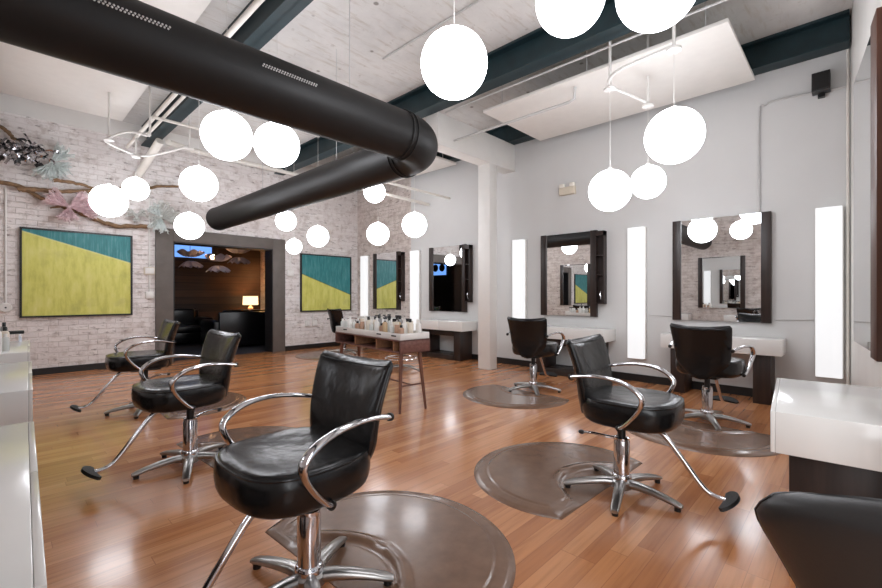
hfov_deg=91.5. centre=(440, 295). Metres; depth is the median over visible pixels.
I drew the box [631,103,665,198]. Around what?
globe pendant
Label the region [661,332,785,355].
countertop
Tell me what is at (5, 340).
bottle
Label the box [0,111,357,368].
wall
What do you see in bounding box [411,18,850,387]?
wall
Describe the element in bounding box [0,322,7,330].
bottle
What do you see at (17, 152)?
bundle
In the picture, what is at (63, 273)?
painting
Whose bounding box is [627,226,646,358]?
wall light
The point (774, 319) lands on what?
cable
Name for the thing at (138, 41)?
air duct
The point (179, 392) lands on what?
salon chair
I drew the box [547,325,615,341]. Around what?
countertop
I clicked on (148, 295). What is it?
light switch
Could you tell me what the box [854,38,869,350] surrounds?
mirror glass
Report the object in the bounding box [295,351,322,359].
floor mat
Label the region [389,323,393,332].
bottle
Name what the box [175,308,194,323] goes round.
cushion
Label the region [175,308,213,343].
leather sofa
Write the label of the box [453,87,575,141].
conduit
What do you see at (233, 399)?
floor mat
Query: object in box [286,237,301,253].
globe pendant
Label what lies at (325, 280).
painting
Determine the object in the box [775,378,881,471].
countertop
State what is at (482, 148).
crossbeam
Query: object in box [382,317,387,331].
bottle
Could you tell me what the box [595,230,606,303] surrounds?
shelf
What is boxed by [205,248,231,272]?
glass pendant
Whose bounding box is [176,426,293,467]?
floor mat
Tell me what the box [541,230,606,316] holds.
wall mirror
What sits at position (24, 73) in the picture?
ceiling panel
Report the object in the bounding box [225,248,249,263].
glass pendant
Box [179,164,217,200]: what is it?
globe pendant
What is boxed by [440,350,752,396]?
baseboard
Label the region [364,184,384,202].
globe pendant
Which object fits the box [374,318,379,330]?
bottle
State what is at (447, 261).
mirror glass
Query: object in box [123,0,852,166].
ceiling
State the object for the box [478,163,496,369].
column
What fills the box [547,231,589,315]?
mirror glass
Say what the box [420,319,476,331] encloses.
countertop
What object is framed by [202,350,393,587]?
salon chair
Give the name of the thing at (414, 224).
globe pendant
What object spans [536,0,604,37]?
globe pendant
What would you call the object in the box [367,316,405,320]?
countertop
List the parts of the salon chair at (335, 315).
backrest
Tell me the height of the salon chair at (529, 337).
0.935 m
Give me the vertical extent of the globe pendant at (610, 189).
1.246 m
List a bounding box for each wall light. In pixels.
[360,256,369,315]
[410,250,420,330]
[512,239,526,318]
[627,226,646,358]
[815,205,843,378]
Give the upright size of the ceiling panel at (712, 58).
0.480 m
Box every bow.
[30,141,74,182]
[40,187,97,224]
[126,208,147,222]
[147,200,178,233]
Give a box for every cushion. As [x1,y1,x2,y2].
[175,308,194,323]
[177,324,200,332]
[222,310,249,311]
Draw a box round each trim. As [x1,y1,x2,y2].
[0,93,315,172]
[155,228,284,361]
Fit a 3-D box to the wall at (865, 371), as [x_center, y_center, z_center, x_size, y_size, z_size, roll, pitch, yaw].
[2.977,-0.850,2.873,0.150,4.100,4.167,0,0,41]
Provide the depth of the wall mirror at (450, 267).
8.36 m
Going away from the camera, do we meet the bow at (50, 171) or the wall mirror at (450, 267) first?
the bow at (50, 171)
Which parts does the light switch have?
plate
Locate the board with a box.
[317,153,456,190]
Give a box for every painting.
[19,227,132,317]
[300,253,350,311]
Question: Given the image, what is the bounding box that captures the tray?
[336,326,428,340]
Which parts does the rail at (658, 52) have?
hanger post, hanger post, hanger post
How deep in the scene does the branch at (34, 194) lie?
6.77 m
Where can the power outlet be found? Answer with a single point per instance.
(307, 322)
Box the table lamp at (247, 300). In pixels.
[243,296,257,309]
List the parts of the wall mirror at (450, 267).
frame post, frame post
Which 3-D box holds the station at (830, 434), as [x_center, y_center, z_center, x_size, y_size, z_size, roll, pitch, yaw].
[1.839,0.842,2.016,0.437,0.717,0.930,0,0,39]
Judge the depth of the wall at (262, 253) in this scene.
12.46 m
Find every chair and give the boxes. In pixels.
[70,319,180,418]
[81,329,240,483]
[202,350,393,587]
[327,308,359,354]
[506,317,564,394]
[563,334,740,516]
[668,323,755,430]
[754,491,881,587]
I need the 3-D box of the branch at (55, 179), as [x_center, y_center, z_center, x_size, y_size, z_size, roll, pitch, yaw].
[-5.583,-1.692,6.602,0.057,0.122,0.586,0,0,44]
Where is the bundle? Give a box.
[0,133,58,167]
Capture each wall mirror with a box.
[373,251,404,309]
[429,244,472,311]
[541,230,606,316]
[672,211,771,322]
[854,7,881,361]
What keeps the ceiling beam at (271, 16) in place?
attached to the ceiling
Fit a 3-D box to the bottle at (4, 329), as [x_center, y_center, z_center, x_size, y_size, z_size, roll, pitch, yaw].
[-3.904,0.383,3.846,0.060,0.200,0.060,0,0,44]
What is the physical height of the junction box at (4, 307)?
0.140 m
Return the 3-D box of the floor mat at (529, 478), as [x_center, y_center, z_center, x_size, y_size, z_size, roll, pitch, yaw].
[0.731,1.185,2.998,1.270,0.030,0.890,0,0,-44]
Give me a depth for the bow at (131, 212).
7.18 m
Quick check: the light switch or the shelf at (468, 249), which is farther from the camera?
the shelf at (468, 249)
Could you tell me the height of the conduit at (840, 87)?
1.271 m
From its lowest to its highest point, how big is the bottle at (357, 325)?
0.140 m
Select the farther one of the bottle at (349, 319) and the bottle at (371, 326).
the bottle at (349, 319)
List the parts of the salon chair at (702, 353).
leg, leg, backrest, seat, leg, foot plate, leg, armrest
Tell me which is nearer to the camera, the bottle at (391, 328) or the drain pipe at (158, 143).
the bottle at (391, 328)
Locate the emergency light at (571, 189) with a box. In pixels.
[559,182,575,195]
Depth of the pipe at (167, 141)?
8.18 m
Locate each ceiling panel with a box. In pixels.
[0,0,210,120]
[483,2,754,140]
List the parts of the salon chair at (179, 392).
foot plate, leg, armrest, leg, seat, leg, armrest, lever, leg, leg, backrest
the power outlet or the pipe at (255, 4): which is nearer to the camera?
the pipe at (255, 4)
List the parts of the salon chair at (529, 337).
leg, leg, backrest, seat, leg, foot plate, leg, armrest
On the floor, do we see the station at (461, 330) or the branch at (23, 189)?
the station at (461, 330)
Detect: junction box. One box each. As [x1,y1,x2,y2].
[0,303,12,312]
[144,267,154,274]
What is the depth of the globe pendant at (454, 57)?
2.33 m
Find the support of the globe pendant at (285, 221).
hanging from the ceiling
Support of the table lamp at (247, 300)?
on the side table
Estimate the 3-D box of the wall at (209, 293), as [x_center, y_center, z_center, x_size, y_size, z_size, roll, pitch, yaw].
[-6.974,-0.300,10.857,0.100,3.000,6.400,0,0,44]
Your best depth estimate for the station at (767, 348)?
4.75 m
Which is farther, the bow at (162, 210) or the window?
the window
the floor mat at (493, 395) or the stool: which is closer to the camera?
the floor mat at (493, 395)
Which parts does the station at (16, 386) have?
drawer, drawer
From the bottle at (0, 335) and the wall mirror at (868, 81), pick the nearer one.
the wall mirror at (868, 81)
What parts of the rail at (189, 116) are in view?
hanger post, hanger post, hanger post, hanger post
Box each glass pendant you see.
[177,249,204,267]
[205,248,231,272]
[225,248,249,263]
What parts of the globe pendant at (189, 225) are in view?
globe, cord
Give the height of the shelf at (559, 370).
0.090 m
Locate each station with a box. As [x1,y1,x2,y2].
[0,340,29,363]
[0,361,32,425]
[0,421,46,587]
[358,316,405,348]
[416,319,476,360]
[536,325,615,376]
[660,332,785,404]
[770,378,881,575]
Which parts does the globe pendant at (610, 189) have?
globe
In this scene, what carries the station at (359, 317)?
on the floor
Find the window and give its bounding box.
[175,245,211,258]
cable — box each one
[445,0,727,113]
[774,319,813,319]
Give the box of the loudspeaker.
[811,69,830,98]
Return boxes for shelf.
[398,252,404,300]
[427,351,453,359]
[464,245,472,301]
[545,365,574,376]
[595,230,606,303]
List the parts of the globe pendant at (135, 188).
globe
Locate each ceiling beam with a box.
[141,0,312,147]
[274,0,707,175]
[436,9,849,161]
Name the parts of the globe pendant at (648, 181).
globe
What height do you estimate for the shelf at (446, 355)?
0.090 m
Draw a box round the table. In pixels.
[335,331,429,413]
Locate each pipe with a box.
[125,0,264,148]
[133,138,163,178]
[145,96,185,136]
[153,116,199,129]
[165,139,300,175]
[363,189,429,205]
[386,182,449,198]
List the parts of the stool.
leg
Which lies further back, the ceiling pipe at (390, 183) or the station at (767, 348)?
the ceiling pipe at (390, 183)
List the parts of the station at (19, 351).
drawer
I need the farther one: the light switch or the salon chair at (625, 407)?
the light switch
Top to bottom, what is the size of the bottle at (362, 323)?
0.170 m
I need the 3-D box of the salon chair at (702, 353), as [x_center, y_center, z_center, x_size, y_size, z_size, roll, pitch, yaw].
[2.628,0.733,4.164,0.928,0.935,0.707,0,0,-42]
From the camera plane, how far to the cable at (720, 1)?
4.62 m
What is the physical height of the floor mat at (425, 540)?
0.030 m
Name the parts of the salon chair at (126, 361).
foot plate, leg, armrest, seat, leg, armrest, backrest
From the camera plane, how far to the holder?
4.41 m
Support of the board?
hanging from the ceiling
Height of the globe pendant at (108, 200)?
1.046 m
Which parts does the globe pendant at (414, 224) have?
globe, cord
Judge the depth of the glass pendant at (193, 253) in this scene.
9.99 m
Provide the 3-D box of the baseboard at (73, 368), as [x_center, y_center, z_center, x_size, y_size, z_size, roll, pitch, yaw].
[-4.312,1.150,8.226,0.015,0.100,6.532,0,0,44]
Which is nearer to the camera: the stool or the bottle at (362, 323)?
the bottle at (362, 323)
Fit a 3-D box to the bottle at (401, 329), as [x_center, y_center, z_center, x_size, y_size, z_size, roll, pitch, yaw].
[-0.409,0.378,4.416,0.060,0.140,0.060,0,0,9]
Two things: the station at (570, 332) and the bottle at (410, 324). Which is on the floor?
the station at (570, 332)
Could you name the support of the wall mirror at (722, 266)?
attached to the wall at (803, 138)
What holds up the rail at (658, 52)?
hanging from the ceiling
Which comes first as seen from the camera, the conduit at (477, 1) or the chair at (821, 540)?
the chair at (821, 540)
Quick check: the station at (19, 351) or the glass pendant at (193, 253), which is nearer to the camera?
the station at (19, 351)
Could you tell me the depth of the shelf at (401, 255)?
9.36 m
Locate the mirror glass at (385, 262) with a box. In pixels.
[376,252,395,308]
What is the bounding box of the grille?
[813,71,828,89]
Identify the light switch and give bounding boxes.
[145,292,153,298]
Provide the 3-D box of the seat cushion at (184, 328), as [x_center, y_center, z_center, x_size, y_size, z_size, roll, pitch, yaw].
[-6.249,0.815,10.521,0.710,0.170,0.620,0,0,44]
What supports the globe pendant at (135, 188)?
hanging from the rail at (189, 116)
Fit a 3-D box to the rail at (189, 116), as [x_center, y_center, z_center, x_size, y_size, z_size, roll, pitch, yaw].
[-4.231,-2.503,6.053,1.120,0.794,0.756,0,0,27]
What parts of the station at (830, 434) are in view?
drawer, panel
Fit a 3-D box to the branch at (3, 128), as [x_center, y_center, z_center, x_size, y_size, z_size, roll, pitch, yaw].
[-6.152,-2.291,6.154,0.060,0.371,0.431,0,0,44]
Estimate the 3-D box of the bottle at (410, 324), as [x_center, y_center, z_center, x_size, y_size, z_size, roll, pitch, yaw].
[-0.322,0.348,4.503,0.060,0.200,0.060,0,0,12]
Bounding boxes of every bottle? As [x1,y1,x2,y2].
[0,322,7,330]
[0,335,1,352]
[1,327,9,337]
[2,334,9,351]
[348,316,351,327]
[355,321,359,328]
[360,319,364,328]
[366,316,370,329]
[369,321,373,330]
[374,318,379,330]
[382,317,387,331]
[387,315,390,331]
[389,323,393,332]
[392,318,395,332]
[395,322,398,332]
[398,325,403,333]
[402,319,406,333]
[407,319,412,332]
[416,319,420,332]
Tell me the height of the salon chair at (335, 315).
0.935 m
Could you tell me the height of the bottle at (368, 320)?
0.200 m
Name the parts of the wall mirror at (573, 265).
frame post, frame post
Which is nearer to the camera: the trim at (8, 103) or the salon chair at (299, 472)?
the salon chair at (299, 472)
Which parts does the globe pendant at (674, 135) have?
globe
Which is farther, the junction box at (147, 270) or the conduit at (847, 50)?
the junction box at (147, 270)
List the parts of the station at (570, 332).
panel, drawer, rail, drawer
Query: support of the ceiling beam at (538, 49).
attached to the ceiling
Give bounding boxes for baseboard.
[32,342,348,375]
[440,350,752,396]
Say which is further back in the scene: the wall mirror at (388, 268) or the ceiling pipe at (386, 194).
the wall mirror at (388, 268)
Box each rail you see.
[104,86,190,156]
[607,23,675,103]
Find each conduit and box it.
[4,187,6,302]
[149,185,149,291]
[382,0,481,59]
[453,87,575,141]
[758,85,845,211]
[846,49,848,384]
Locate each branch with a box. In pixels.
[0,125,19,142]
[0,180,149,228]
[16,185,177,193]
[53,178,93,188]
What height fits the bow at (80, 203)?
0.563 m
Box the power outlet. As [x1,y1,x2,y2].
[305,320,309,325]
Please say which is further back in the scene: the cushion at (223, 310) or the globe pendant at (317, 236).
the cushion at (223, 310)
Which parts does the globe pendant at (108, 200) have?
globe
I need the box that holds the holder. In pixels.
[9,330,23,341]
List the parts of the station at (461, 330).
drawer, panel, rail, drawer, panel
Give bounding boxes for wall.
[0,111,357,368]
[175,247,259,319]
[260,251,264,308]
[358,177,410,317]
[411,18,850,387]
[851,0,881,387]
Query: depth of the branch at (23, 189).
6.55 m
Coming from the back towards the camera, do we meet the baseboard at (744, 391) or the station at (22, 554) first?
the baseboard at (744, 391)
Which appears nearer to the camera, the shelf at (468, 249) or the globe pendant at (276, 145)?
the globe pendant at (276, 145)
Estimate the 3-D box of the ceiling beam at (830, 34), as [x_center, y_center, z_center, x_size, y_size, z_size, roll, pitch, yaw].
[1.035,-2.740,7.463,8.786,0.319,0.200,0,0,44]
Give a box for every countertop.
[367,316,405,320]
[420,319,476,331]
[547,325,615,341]
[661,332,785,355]
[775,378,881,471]
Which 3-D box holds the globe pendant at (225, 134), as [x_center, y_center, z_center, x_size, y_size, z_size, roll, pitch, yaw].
[-1.942,-2.064,3.900,0.430,1.671,0.430,0,0,44]
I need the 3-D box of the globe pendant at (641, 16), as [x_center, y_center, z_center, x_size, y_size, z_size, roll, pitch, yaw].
[1.056,-2.106,2.100,0.380,1.589,0.380,0,0,44]
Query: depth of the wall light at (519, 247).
7.20 m
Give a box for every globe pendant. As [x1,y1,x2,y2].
[88,138,128,216]
[122,155,149,200]
[174,146,204,238]
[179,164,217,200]
[200,109,252,160]
[254,122,299,167]
[275,211,295,230]
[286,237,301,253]
[307,135,328,246]
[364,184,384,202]
[367,221,388,244]
[402,176,426,236]
[421,0,486,99]
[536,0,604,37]
[588,85,631,210]
[615,0,694,32]
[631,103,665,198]
[644,45,705,163]
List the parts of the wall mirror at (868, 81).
frame post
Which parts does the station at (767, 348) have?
drawer, panel, drawer, panel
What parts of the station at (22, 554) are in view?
drawer, drawer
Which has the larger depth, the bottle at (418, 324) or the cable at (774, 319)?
the cable at (774, 319)
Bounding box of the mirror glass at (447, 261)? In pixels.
[433,245,461,311]
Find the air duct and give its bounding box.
[0,0,437,229]
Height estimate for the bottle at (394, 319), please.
0.190 m
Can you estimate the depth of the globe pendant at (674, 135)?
3.51 m
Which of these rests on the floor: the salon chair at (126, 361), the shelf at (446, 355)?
the salon chair at (126, 361)
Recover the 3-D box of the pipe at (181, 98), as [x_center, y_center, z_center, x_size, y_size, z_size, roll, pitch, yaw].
[-3.270,-2.420,5.366,3.350,0.040,0.039,0,0,44]
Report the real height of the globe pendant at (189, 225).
1.306 m
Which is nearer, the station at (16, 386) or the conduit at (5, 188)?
the station at (16, 386)
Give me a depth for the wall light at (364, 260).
10.21 m
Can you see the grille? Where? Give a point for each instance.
(820, 79)
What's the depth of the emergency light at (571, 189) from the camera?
6.64 m
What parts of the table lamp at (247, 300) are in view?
lamp shade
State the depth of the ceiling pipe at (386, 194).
8.35 m
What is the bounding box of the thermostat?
[287,270,293,276]
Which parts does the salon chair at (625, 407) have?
leg, backrest, lever, leg, armrest, leg, seat, armrest, leg, leg, foot plate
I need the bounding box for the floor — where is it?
[32,342,794,587]
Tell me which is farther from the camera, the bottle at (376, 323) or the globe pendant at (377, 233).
the globe pendant at (377, 233)
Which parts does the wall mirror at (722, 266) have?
frame post, frame post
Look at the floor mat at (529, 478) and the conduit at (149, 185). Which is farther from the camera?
the conduit at (149, 185)
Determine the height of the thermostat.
0.130 m
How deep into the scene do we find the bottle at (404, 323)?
4.55 m
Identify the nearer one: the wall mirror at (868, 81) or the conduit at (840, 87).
the wall mirror at (868, 81)
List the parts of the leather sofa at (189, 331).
armrest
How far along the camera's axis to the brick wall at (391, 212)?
9.76 m
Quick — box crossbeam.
[426,112,514,173]
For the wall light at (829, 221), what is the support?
attached to the wall at (803, 138)
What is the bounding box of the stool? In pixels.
[385,355,419,370]
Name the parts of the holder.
leg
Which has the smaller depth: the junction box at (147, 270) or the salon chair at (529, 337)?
the salon chair at (529, 337)
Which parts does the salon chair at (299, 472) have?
armrest, leg, leg, seat, leg, leg, armrest, backrest, leg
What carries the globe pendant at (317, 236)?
hanging from the ceiling
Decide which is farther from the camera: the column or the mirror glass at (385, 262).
the mirror glass at (385, 262)
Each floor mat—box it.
[160,392,245,419]
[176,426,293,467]
[265,490,515,587]
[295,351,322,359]
[463,384,568,408]
[474,442,641,519]
[628,420,779,456]
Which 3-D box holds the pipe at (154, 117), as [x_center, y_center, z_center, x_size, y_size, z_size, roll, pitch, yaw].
[-3.423,-2.360,6.109,0.039,0.040,1.130,0,0,44]
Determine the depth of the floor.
2.69 m
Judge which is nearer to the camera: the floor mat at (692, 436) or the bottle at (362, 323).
the floor mat at (692, 436)
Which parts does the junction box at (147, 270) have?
plate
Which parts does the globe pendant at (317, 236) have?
globe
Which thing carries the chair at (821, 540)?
on the floor
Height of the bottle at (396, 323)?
0.170 m
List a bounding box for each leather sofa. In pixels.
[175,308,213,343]
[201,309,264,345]
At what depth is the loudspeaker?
4.54 m
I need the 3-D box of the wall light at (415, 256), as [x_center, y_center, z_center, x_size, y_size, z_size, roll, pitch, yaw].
[-0.542,-0.030,9.050,0.226,1.816,0.120,0,0,44]

